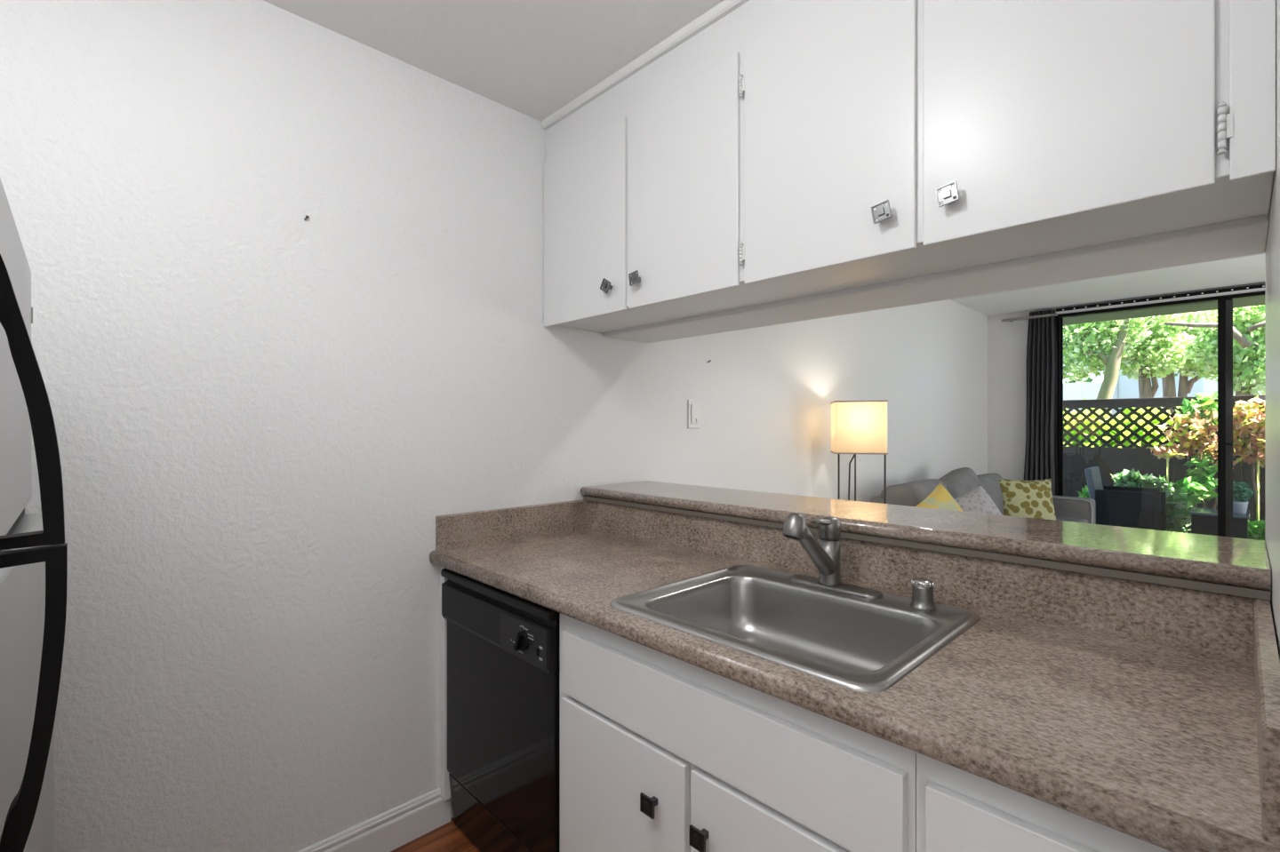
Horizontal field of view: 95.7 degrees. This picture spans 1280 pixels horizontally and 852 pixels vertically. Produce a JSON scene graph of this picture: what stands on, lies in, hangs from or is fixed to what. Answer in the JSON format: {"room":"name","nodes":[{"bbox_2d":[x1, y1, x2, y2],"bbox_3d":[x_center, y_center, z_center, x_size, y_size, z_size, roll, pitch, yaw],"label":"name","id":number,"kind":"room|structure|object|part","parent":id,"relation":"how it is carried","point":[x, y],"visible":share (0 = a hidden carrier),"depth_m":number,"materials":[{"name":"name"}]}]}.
{"room":"kitchen","nodes":[
{"label":"kitchen","id":0,"kind":"room"},
{"bbox_2d":[390,817,480,851],"bbox_3d":[0.477,1.356,0.117,2.750,0.060,4.600,0,0,-44],"label":"floor","id":1,"kind":"structure","parent":0,"point":[448,837],"depth_m":1.84,"materials":[{"name":"brown wood"}]},
{"bbox_2d":[0,177,67,851],"bbox_3d":[-1.106,0.501,0.563,0.790,1.610,0.760,0,0,-44],"label":"refrigerator","id":2,"kind":"object","parent":1,"relation":"on","point":[34,549],"visible":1,"depth_m":0.66,"materials":[{"name":"white metal"}]},
{"bbox_3d":[-0.886,-0.075,0.775,0.068,0.427,0.760,0,0,-44],"label":"freezer door","id":3,"kind":"part","parent":2,"relation":"part of","materials":[{"name":"silver metal"}]},
{"bbox_3d":[-0.876,0.709,0.785,0.098,1.095,0.760,0,0,-44],"label":"fridge door","id":4,"kind":"part","parent":2,"relation":"part of","materials":[{"name":"silver metal"}]},
{"bbox_3d":[-0.639,-0.041,0.586,0.082,0.327,0.024,0,0,-44],"label":"handle","id":5,"kind":"part","parent":2,"relation":"part of","materials":[{"name":"black plastic"}]},
{"bbox_3d":[-0.630,0.326,0.594,0.062,0.400,0.024,0,0,-44],"label":"handle","id":6,"kind":"part","parent":2,"relation":"part of","materials":[{"name":"black"}]},
{"bbox_2d":[440,568,559,851],"bbox_3d":[-0.225,0.887,1.877,0.638,0.858,0.618,0,0,-44],"label":"dishwasher","id":7,"kind":"object","parent":1,"relation":"on","point":[503,648],"visible":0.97,"depth_m":1.65,"materials":[{"name":"black metal"}]},
{"bbox_3d":[-0.406,1.229,1.699,0.035,0.174,0.606,0,0,-44],"label":"access panel","id":8,"kind":"part","parent":7,"relation":"part of","materials":[{"name":"black metal"}]},
{"bbox_3d":[-0.420,0.547,1.687,0.050,0.163,0.606,0,0,-44],"label":"control panel","id":9,"kind":"part","parent":7,"relation":"part of","materials":[{"name":"black plastic"}]},
{"bbox_3d":[-0.312,0.570,1.541,0.002,0.100,0.222,0,0,-44],"label":"dial plate","id":10,"kind":"part","parent":7,"relation":"part of","materials":[{"name":"grey plastic"}]},
{"bbox_2d":[536,648,539,656],"bbox_3d":[-0.262,0.580,1.485,0.005,0.020,0.008,0,0,-44],"label":"rocker switch","id":11,"kind":"object","parent":7,"relation":"attached to","point":[537,649],"depth_m":1.48,"materials":[{"name":"black plastic"}]},
{"bbox_2d":[560,613,916,851],"bbox_3d":[0.299,0.889,1.344,0.654,0.874,0.866,0,0,-44],"label":"base cabinet","id":12,"kind":"object","parent":1,"relation":"on","point":[660,752],"visible":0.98,"depth_m":1.10,"materials":[{"name":"white wood"}]},
{"bbox_3d":[-0.046,0.937,1.286,0.019,0.538,0.403,0,0,-44],"label":"door","id":13,"kind":"part","parent":12,"relation":"part of","materials":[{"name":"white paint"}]},
{"bbox_3d":[0.022,0.769,1.180,0.029,0.036,0.036,0,0,-44],"label":"knob","id":14,"kind":"part","parent":12,"relation":"part of","materials":[{"name":"black metal"}]},
{"bbox_3d":[0.115,0.769,1.085,0.029,0.036,0.036,0,0,-44],"label":"knob","id":15,"kind":"part","parent":12,"relation":"part of","materials":[{"name":"black metal"}]},
{"bbox_3d":[0.245,0.937,0.984,0.019,0.538,0.403,0,0,-44],"label":"door","id":16,"kind":"part","parent":12,"relation":"part of","materials":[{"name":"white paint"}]},
{"bbox_2d":[429,499,1279,851],"bbox_3d":[0.203,0.375,1.458,0.668,0.154,1.886,0,0,-44],"label":"countertop","id":17,"kind":"structure","parent":12,"relation":"on","point":[1149,713],"depth_m":1.00,"materials":[{"name":"brown laminate"}]},
{"bbox_2d":[609,565,980,692],"bbox_3d":[0.331,0.491,1.299,0.544,0.173,0.644,0,0,-44],"label":"sink","id":18,"kind":"object","parent":17,"relation":"in","point":[851,642],"visible":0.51,"depth_m":1.38,"materials":[{"name":"silver metal"}]},
{"bbox_2d":[782,512,882,599],"bbox_3d":[0.428,0.305,1.404,0.227,0.206,0.244,0,0,-44],"label":"faucet","id":19,"kind":"object","parent":18,"relation":"on","point":[826,556],"visible":1,"depth_m":1.43,"materials":[{"name":"silver metal"}]},
{"bbox_3d":[0.429,0.307,1.419,0.180,0.160,0.044,0,0,-44],"label":"spout","id":20,"kind":"part","parent":19,"relation":"part of","materials":[{"name":"silver metal"}]},
{"bbox_3d":[0.458,0.243,1.446,0.088,0.024,0.032,0,0,-44],"label":"lever","id":21,"kind":"part","parent":19,"relation":"part of","materials":[{"name":"silver metal"}]},
{"bbox_3d":[0.481,0.258,1.469,0.052,0.058,0.052,0,0,-44],"label":"lever","id":22,"kind":"part","parent":19,"relation":"part of","materials":[{"name":"silver metal"}]},
{"bbox_3d":[0.488,0.403,1.462,0.060,0.010,0.244,0,0,-44],"label":"deck plate","id":23,"kind":"part","parent":19,"relation":"part of","materials":[{"name":"silver metal"}]},
{"bbox_2d":[909,577,935,611],"bbox_3d":[0.637,0.378,1.307,0.053,0.062,0.053,0,0,-44],"label":"air gap","id":24,"kind":"object","parent":18,"relation":"on","point":[922,599],"visible":1,"depth_m":1.29,"materials":[{"name":"silver metal"}]},
{"bbox_2d":[916,752,1171,851],"bbox_3d":[0.736,0.889,0.912,0.625,0.874,0.360,0,0,-44],"label":"base cabinet","id":25,"kind":"object","parent":1,"relation":"on","point":[958,811],"visible":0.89,"depth_m":0.76,"materials":[{"name":"white wood"}]},
{"bbox_3d":[0.520,0.579,0.699,0.019,0.150,0.330,0,0,-44],"label":"drawer","id":26,"kind":"part","parent":25,"relation":"part of","materials":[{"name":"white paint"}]},
{"bbox_2d":[0,0,987,851],"bbox_3d":[0.849,0.082,3.477,7.750,2.488,0.120,0,0,-44],"label":"wall","id":27,"kind":"structure","parent":0,"point":[266,416],"depth_m":1.64,"materials":[{"name":"white paint"}]},
{"bbox_2d":[297,788,450,851],"bbox_3d":[-1.266,1.266,1.343,1.743,0.121,0.014,0,0,-44],"label":"baseboard","id":28,"kind":"structure","parent":27,"relation":"attached to","point":[390,830],"depth_m":1.81,"materials":[{"name":"white paint"}]},
{"bbox_2d":[440,566,450,801],"bbox_3d":[-0.646,0.846,1.927,0.025,0.785,0.033,0,0,-44],"label":"strip","id":29,"kind":"object","parent":27,"relation":"attached to","point":[444,780],"visible":0.52,"depth_m":1.91,"materials":[{"name":"white"}]},
{"bbox_2d":[688,399,699,428],"bbox_3d":[0.267,-0.059,2.824,0.086,0.140,0.019,0,0,-44],"label":"dimmer switch","id":30,"kind":"object","parent":27,"relation":"attached to","point":[693,405],"visible":1,"depth_m":2.82,"materials":[{"name":"white plastic"}]},
{"bbox_2d":[263,0,1265,316],"bbox_3d":[2.349,-1.189,1.922,7.950,0.106,4.600,0,0,-44],"label":"ceiling","id":31,"kind":"structure","parent":0,"point":[532,59],"depth_m":1.78,"materials":[{"name":"white paint"}]},
{"bbox_2d":[603,213,1269,343],"bbox_3d":[0.602,-0.768,1.842,0.274,0.788,1.890,0,0,-44],"label":"wall header","id":32,"kind":"structure","parent":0,"point":[1248,236],"depth_m":1.46,"materials":[{"name":"white paint"}]},
{"bbox_2d":[544,0,1275,333],"bbox_3d":[0.384,-0.770,1.632,0.330,0.782,1.888,0,0,-44],"label":"upper cabinet","id":33,"kind":"object","parent":32,"relation":"attached to","point":[782,150],"visible":1,"depth_m":1.28,"materials":[{"name":"white paint"}]},
{"bbox_3d":[-0.205,-0.695,2.054,0.010,0.631,0.460,0,0,-44],"label":"door","id":34,"kind":"part","parent":33,"relation":"part of","materials":[{"name":"white paint"}]},
{"bbox_3d":[-0.107,-0.464,1.924,0.029,0.052,0.052,0,0,-44],"label":"knob","id":35,"kind":"part","parent":33,"relation":"part of","materials":[{"name":"grey metal"}]},
{"bbox_3d":[-0.012,-0.464,1.825,0.029,0.043,0.043,0,0,-44],"label":"knob","id":36,"kind":"part","parent":33,"relation":"part of","materials":[{"name":"grey metal"}]},
{"bbox_3d":[0.116,-0.695,1.720,0.010,0.631,0.433,0,0,-44],"label":"door","id":37,"kind":"part","parent":33,"relation":"part of","materials":[{"name":"white paint"}]},
{"bbox_3d":[0.434,-0.699,1.391,0.010,0.640,0.439,0,0,-44],"label":"door","id":38,"kind":"part","parent":33,"relation":"part of","materials":[{"name":"white paint"}]},
{"bbox_3d":[0.530,-0.464,1.263,0.029,0.044,0.044,0,0,-44],"label":"knob","id":39,"kind":"part","parent":33,"relation":"part of","materials":[{"name":"grey metal"}]},
{"bbox_3d":[0.623,-0.464,1.167,0.029,0.043,0.043,0,0,-44],"label":"knob","id":40,"kind":"part","parent":33,"relation":"part of","materials":[{"name":"grey metal"}]},
{"bbox_3d":[0.749,-0.699,1.065,0.010,0.640,0.436,0,0,-44],"label":"door","id":41,"kind":"part","parent":33,"relation":"part of","materials":[{"name":"white paint"}]},
{"bbox_2d":[987,308,1052,480],"bbox_3d":[3.868,0.082,6.000,0.100,2.488,0.680,0,0,-44],"label":"wall","id":42,"kind":"structure","parent":0,"point":[1007,341],"depth_m":6.00,"materials":[{"name":"white paint"}]},
{"bbox_2d":[1055,290,1265,537],"bbox_3d":[4.928,0.114,4.891,0.085,2.430,2.390,0,0,-44],"label":"door","id":43,"kind":"structure","parent":42,"relation":"in","point":[1225,303],"depth_m":4.89,"materials":[{"name":"brown metal"}]},
{"bbox_3d":[4.892,0.251,4.881,0.020,0.250,0.017,0,0,-44],"label":"handle","id":44,"kind":"part","parent":43,"relation":"part of","materials":[{"name":"brown metal"}]},
{"bbox_3d":[5.303,0.104,4.490,0.028,2.346,1.172,0,0,-44],"label":"sliding panel frame","id":45,"kind":"part","parent":43,"relation":"part of","materials":[{"name":"brown metal"}]},
{"bbox_2d":[1052,282,1265,314],"bbox_3d":[4.934,-1.131,4.896,0.100,0.063,2.390,0,0,-44],"label":"wall","id":46,"kind":"structure","parent":0,"point":[1261,283],"depth_m":5.12,"materials":[{"name":"white paint"}]},
{"bbox_2d":[1001,312,1057,321],"bbox_3d":[3.909,-1.081,5.810,0.104,0.025,0.470,0,0,-44],"label":"curtain rod","id":47,"kind":"object","parent":46,"relation":"attached to","point":[1056,314],"visible":1,"depth_m":5.77,"materials":[{"name":"silver metal"}]},
{"bbox_2d":[1024,309,1057,495],"bbox_3d":[3.963,0.077,5.751,0.064,2.438,0.298,0,0,-44],"label":"curtain","id":48,"kind":"object","parent":47,"relation":"hanging from","point":[1041,419],"visible":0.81,"depth_m":5.72,"materials":[{"name":"black fabric"}]},
{"bbox_2d":[1056,283,1265,313],"bbox_3d":[4.881,-1.121,4.830,0.058,0.045,2.330,0,0,-44],"label":"track","id":49,"kind":"object","parent":46,"relation":"attached to","point":[1256,287],"visible":0.97,"depth_m":5.08,"materials":[{"name":"brown metal"}]},
{"bbox_2d":[1265,0,1279,662],"bbox_3d":[0.949,0.082,0.794,1.229,2.488,0.100,0,0,-44],"label":"wall","id":50,"kind":"structure","parent":0,"point":[1273,241],"depth_m":0.95,"materials":[{"name":"white paint"}]},
{"bbox_3d":[3.338,1.355,2.877,5.200,0.062,4.600,0,0,-44],"label":"floor","id":51,"kind":"structure","parent":0,"visible":0},
{"bbox_2d":[830,400,887,503],"bbox_3d":[1.309,0.590,3.483,0.288,1.473,0.288,0,0,14],"label":"floor lamp","id":52,"kind":"object","parent":51,"relation":"on","point":[857,427],"visible":0.88,"depth_m":3.35,"materials":[{"name":"beige fabric"}]},
{"bbox_3d":[1.160,0.738,3.384,0.011,1.176,0.011,0,0,-44],"label":"leg","id":53,"kind":"part","parent":52,"relation":"part of","materials":[{"name":"grey metal"}]},
{"bbox_3d":[1.284,0.651,3.489,0.060,1.310,0.010,0,0,14],"label":"power cord","id":54,"kind":"part","parent":52,"relation":"part of","materials":[{"name":"grey metal"}]},
{"bbox_3d":[1.338,0.738,3.602,0.011,1.176,0.011,0,0,-44],"label":"leg","id":55,"kind":"part","parent":52,"relation":"part of","materials":[{"name":"grey metal"}]},
{"bbox_3d":[1.309,-0.143,3.483,0.288,0.008,0.288,0,0,14],"label":"shade trim","id":56,"kind":"part","parent":52,"relation":"part of","materials":[{"name":"beige"}]},
{"bbox_3d":[1.309,0.159,3.483,0.288,0.008,0.288,0,0,14],"label":"shade trim","id":57,"kind":"part","parent":52,"relation":"part of","materials":[{"name":"beige fabric"}]},
{"bbox_3d":[1.309,0.008,3.483,0.286,0.304,0.286,0,0,14],"label":"lamp shade","id":58,"kind":"part","parent":52,"relation":"part of","materials":[{"name":"beige fabric"}]},
{"bbox_3d":[1.405,0.738,3.325,0.011,1.176,0.011,0,0,-44],"label":"leg","id":59,"kind":"part","parent":52,"relation":"part of","materials":[{"name":"grey metal"}]},
{"bbox_2d":[869,467,1095,524],"bbox_3d":[2.804,0.829,4.590,2.890,0.993,0.894,0,0,-44],"label":"sofa","id":60,"kind":"object","parent":51,"relation":"on","point":[958,482],"visible":0.21,"depth_m":4.58,"materials":[{"name":"grey fabric"}]},
{"bbox_3d":[2.560,0.726,4.836,2.600,0.480,0.200,0,0,-44],"label":"backrest","id":61,"kind":"part","parent":60,"relation":"part of","materials":[{"name":"grey fabric"}]},
{"bbox_2d":[880,479,947,506],"bbox_3d":[1.974,0.626,4.104,0.720,0.468,0.312,0,0,-44],"label":"cushion","id":62,"kind":"object","parent":60,"relation":"on","point":[909,494],"depth_m":3.89,"materials":[{"name":"grey fabric"}]},
{"bbox_2d":[916,482,963,511],"bbox_3d":[1.920,0.626,3.670,0.539,0.521,0.227,0,0,-32],"label":"throw pillow","id":63,"kind":"object","parent":60,"relation":"on","point":[940,498],"visible":0.19,"depth_m":3.67,"materials":[{"name":"yellow fabric"}]},
{"bbox_2d":[938,467,979,498],"bbox_3d":[2.477,0.626,4.519,0.735,0.586,0.340,0,0,-44],"label":"cushion","id":64,"kind":"object","parent":60,"relation":"on","point":[958,482],"depth_m":4.47,"materials":[{"name":"grey fabric"}]},
{"bbox_2d":[953,483,1001,515],"bbox_3d":[2.391,0.651,4.103,0.496,0.468,0.225,0,0,-21],"label":"throw pillow","id":65,"kind":"object","parent":60,"relation":"on","point":[976,500],"visible":0.29,"depth_m":4.08,"materials":[{"name":"grey fabric"}]},
{"bbox_2d":[976,472,1003,515],"bbox_3d":[3.039,0.656,5.131,0.720,0.447,0.286,0,0,-44],"label":"cushion","id":66,"kind":"object","parent":60,"relation":"on","point":[989,483],"depth_m":5.00,"materials":[{"name":"grey fabric"}]},
{"bbox_2d":[998,478,1055,520],"bbox_3d":[3.392,0.701,5.097,0.513,0.484,0.221,0,0,4],"label":"throw pillow","id":67,"kind":"object","parent":60,"relation":"on","point":[1021,499],"visible":0.64,"depth_m":5.05,"materials":[{"name":"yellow fabric"}]},
{"bbox_2d":[1055,515,1087,523],"bbox_3d":[3.435,0.896,5.110,0.830,0.160,0.720,0,0,-44],"label":"seat cushion","id":68,"kind":"object","parent":60,"relation":"on","point":[1084,519],"depth_m":5.12,"materials":[{"name":"grey fabric"}]},
{"bbox_3d":[3.775,0.906,5.521,0.200,0.500,0.880,0,0,-44],"label":"armrest","id":69,"kind":"part","parent":60,"relation":"part of","materials":[{"name":"grey fabric"}]},
{"bbox_3d":[0.555,0.806,1.797,0.306,1.041,1.890,0,0,-44],"label":"wall","id":70,"kind":"structure","parent":0,"visible":0},
{"bbox_2d":[586,500,1254,662],"bbox_3d":[0.435,0.355,1.683,0.021,0.114,1.886,0,0,-44],"label":"backsplash","id":71,"kind":"structure","parent":70,"relation":"attached to","point":[1204,621],"depth_m":1.29,"materials":[{"name":"brown laminate"}]},
{"bbox_2d":[580,480,1271,600],"bbox_3d":[0.556,0.272,1.798,0.399,0.052,1.886,0,0,-44],"label":"bar","id":72,"kind":"object","parent":70,"relation":"on","point":[1227,565],"visible":0.9,"depth_m":1.35,"materials":[{"name":"brown laminate"}]},
{"label":"outside","id":73,"kind":"structure","parent":0,"visible":0},
{"bbox_3d":[11.923,1.421,11.298,15.150,0.090,20.000,0,0,-44],"label":"garden","id":74,"kind":"object","parent":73,"visible":0},
{"bbox_2d":[1064,369,1095,399],"bbox_3d":[10.229,0.047,14.349,1.008,2.865,2.084,0,0,-44],"label":"bush","id":75,"kind":"object","parent":74,"relation":"on","point":[1084,380],"visible":0.02,"depth_m":13.80,"materials":[{"name":"green plant"}]},
{"bbox_2d":[1063,382,1102,415],"bbox_3d":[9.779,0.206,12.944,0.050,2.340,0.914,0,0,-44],"label":"building","id":76,"kind":"structure","parent":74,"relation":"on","point":[1071,391],"depth_m":12.89,"materials":[{"name":"white paint"}]},
{"bbox_2d":[1063,315,1159,428],"bbox_3d":[7.782,-0.501,9.948,1.082,3.757,1.764,0,0,-44],"label":"tree","id":77,"kind":"object","parent":74,"relation":"on","point":[1093,344],"visible":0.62,"depth_m":9.63,"materials":[{"name":"green plant"}]},
{"bbox_2d":[1112,312,1197,433],"bbox_3d":[9.161,-0.560,10.521,1.075,3.875,1.584,0,0,-44],"label":"tree","id":78,"kind":"object","parent":74,"relation":"on","point":[1160,346],"visible":0.48,"depth_m":10.23,"materials":[{"name":"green plant"}]},
{"bbox_2d":[1110,468,1202,533],"bbox_3d":[5.868,0.948,6.623,0.477,0.928,0.813,0,0,-44],"label":"leafy bush","id":79,"kind":"object","parent":74,"relation":"on","point":[1178,516],"visible":0.55,"depth_m":6.50,"materials":[{"name":"green plant"}]},
{"bbox_2d":[1103,360,1213,418],"bbox_3d":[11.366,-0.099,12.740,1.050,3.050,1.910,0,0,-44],"label":"building","id":80,"kind":"structure","parent":74,"relation":"on","point":[1125,388],"depth_m":12.69,"materials":[{"name":"grey paint"}]},
{"bbox_2d":[1063,398,1263,528],"bbox_3d":[7.147,0.533,7.835,1.256,1.886,8.307,0,0,-44],"label":"hedge","id":81,"kind":"object","parent":74,"relation":"on","point":[1086,412],"visible":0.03,"depth_m":8.06,"materials":[{"name":"green plant"}]},
{"bbox_2d":[1063,394,1265,533],"bbox_3d":[6.273,0.523,6.950,0.180,1.725,6.903,0,0,-44],"label":"privacy fence","id":82,"kind":"object","parent":74,"relation":"on","point":[1113,460],"visible":0.23,"depth_m":7.15,"materials":[{"name":"brown wood"}]},
{"bbox_3d":[6.244,0.314,6.930,0.070,0.085,6.800,0,0,-44],"label":"rail","id":83,"kind":"part","parent":82,"relation":"part of","materials":[{"name":"brown wood"}]},
{"bbox_3d":[6.244,-0.284,6.930,0.110,0.110,6.800,0,0,-44],"label":"rail","id":84,"kind":"part","parent":82,"relation":"part of","materials":[{"name":"brown wood"}]},
{"bbox_3d":[6.249,0.021,6.925,0.014,0.500,6.803,0,0,-44],"label":"lattice panel","id":85,"kind":"part","parent":82,"relation":"part of","materials":[{"name":"brown wood"}]},
{"bbox_3d":[6.267,0.866,6.913,0.020,1.020,6.858,0,0,-44],"label":"board panel","id":86,"kind":"part","parent":82,"relation":"part of","materials":[{"name":"brown wood"}]},
{"bbox_2d":[1166,456,1168,484],"bbox_3d":[6.058,0.846,6.654,0.020,1.080,0.020,0,0,-21],"label":"stake","id":87,"kind":"object","parent":74,"relation":"on","point":[1167,458],"visible":0.35,"depth_m":6.65,"materials":[{"name":"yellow wood"}]},
{"bbox_2d":[1155,313,1217,418],"bbox_3d":[10.384,-0.630,10.989,1.066,4.014,1.875,0,0,-44],"label":"tree","id":88,"kind":"object","parent":74,"relation":"on","point":[1185,387],"visible":0.09,"depth_m":11.12,"materials":[{"name":"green plant"}]},
{"bbox_2d":[1171,391,1217,508],"bbox_3d":[6.274,0.486,6.505,0.460,1.784,0.449,0,0,-44],"label":"vine","id":89,"kind":"object","parent":74,"relation":"on","point":[1192,484],"visible":0.73,"depth_m":6.48,"materials":[{"name":"green plant"}]},
{"bbox_2d":[1150,400,1242,509],"bbox_3d":[6.264,0.538,6.547,0.331,1.683,0.767,0,0,-44],"label":"shrub","id":90,"kind":"object","parent":74,"relation":"on","point":[1180,451],"visible":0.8,"depth_m":6.53,"materials":[{"name":"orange plant"}]},
{"bbox_2d":[1164,304,1265,395],"bbox_3d":[9.161,-0.390,8.859,1.570,3.534,1.608,0,0,-44],"label":"tree","id":91,"kind":"object","parent":74,"relation":"on","point":[1249,323],"visible":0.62,"depth_m":8.80,"materials":[{"name":"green plant"}]},
{"bbox_2d":[1203,377,1262,411],"bbox_3d":[11.553,0.215,11.249,0.050,2.322,0.879,0,0,-44],"label":"picket fence","id":92,"kind":"object","parent":74,"relation":"on","point":[1210,387],"visible":0.06,"depth_m":11.48,"materials":[{"name":"white paint"}]},
{"bbox_2d":[1232,395,1265,518],"bbox_3d":[6.673,0.505,6.171,0.345,1.746,0.615,0,0,-44],"label":"shrub","id":93,"kind":"object","parent":74,"relation":"on","point":[1250,435],"visible":0.66,"depth_m":6.23,"materials":[{"name":"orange plant"}]},
{"bbox_2d":[1256,454,1259,520],"bbox_3d":[6.601,0.831,6.192,0.020,1.110,0.020,0,0,-21],"label":"stake","id":94,"kind":"object","parent":74,"relation":"on","point":[1258,458],"visible":0.65,"depth_m":6.18,"materials":[{"name":"yellow wood"}]},
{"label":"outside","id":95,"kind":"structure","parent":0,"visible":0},
{"bbox_3d":[5.459,1.401,5.756,1.850,0.090,8.000,0,0,-44],"label":"patio","id":96,"kind":"object","parent":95,"visible":0},
{"bbox_2d":[1077,485,1089,498],"bbox_3d":[5.464,1.037,6.944,0.340,0.682,0.299,0,0,8],"label":"leafy bush","id":97,"kind":"object","parent":96,"relation":"on","point":[1085,492],"visible":0.09,"depth_m":7.01,"materials":[{"name":"green plant"}]},
{"bbox_2d":[1084,466,1166,531],"bbox_3d":[5.322,0.913,6.366,0.634,0.887,0.631,0,0,-44],"label":"patio chair","id":98,"kind":"object","parent":96,"relation":"on","point":[1115,506],"visible":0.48,"depth_m":6.18,"materials":[{"name":"black wicker"}]},
{"bbox_3d":[5.153,0.749,6.542,0.524,0.559,0.144,0,0,-44],"label":"backrest","id":99,"kind":"part","parent":98,"relation":"part of","materials":[{"name":"grey wicker"}]},
{"bbox_3d":[5.135,0.959,6.149,0.050,0.535,0.485,0,0,-44],"label":"armrest","id":100,"kind":"part","parent":98,"relation":"part of","materials":[{"name":"black wicker"}]},
{"bbox_3d":[5.545,0.959,6.545,0.050,0.535,0.485,0,0,-44],"label":"armrest","id":101,"kind":"part","parent":98,"relation":"part of","materials":[{"name":"black wicker"}]},
{"bbox_3d":[5.314,1.041,5.950,0.044,0.630,0.044,0,0,-44],"label":"leg","id":102,"kind":"part","parent":98,"relation":"part of","materials":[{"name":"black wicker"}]},
{"bbox_3d":[5.738,1.041,6.359,0.044,0.630,0.044,0,0,-44],"label":"leg","id":103,"kind":"part","parent":98,"relation":"part of","materials":[{"name":"black wicker"}]},
{"bbox_2d":[1189,507,1249,538],"bbox_3d":[5.925,1.115,5.928,0.470,0.478,0.430,0,0,-44],"label":"patio table","id":104,"kind":"object","parent":96,"relation":"on","point":[1204,521],"visible":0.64,"depth_m":5.82,"materials":[{"name":"black wicker"}]},
{"bbox_2d":[1232,480,1253,514],"bbox_3d":[5.985,0.713,5.797,0.222,0.326,0.212,0,0,-8],"label":"potted topiary","id":105,"kind":"object","parent":104,"relation":"on","point":[1242,493],"visible":0.8,"depth_m":5.74,"materials":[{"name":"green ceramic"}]},
{"bbox_2d":[1232,501,1248,514],"bbox_3d":[5.983,0.813,5.796,0.144,0.125,0.144,0,0,-44],"label":"pot","id":106,"kind":"object","parent":105,"relation":"attached to","point":[1239,508],"depth_m":5.75,"materials":[{"name":"grey ceramic"}]},
{"bbox_2d":[1248,516,1265,543],"bbox_3d":[6.512,1.175,5.850,0.644,0.527,0.458,0,0,20],"label":"leafy bush","id":107,"kind":"object","parent":96,"relation":"on","point":[1254,532],"visible":0.24,"depth_m":5.94,"materials":[{"name":"green plant"}]},
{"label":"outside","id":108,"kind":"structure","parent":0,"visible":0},
{"bbox_2d":[1063,296,1265,325],"bbox_3d":[5.495,-1.344,5.791,1.950,0.140,8.000,0,0,-44],"label":"roof overhang","id":109,"kind":"object","parent":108,"point":[1260,300],"visible":0.11,"depth_m":6.44,"materials":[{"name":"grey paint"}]}
]}

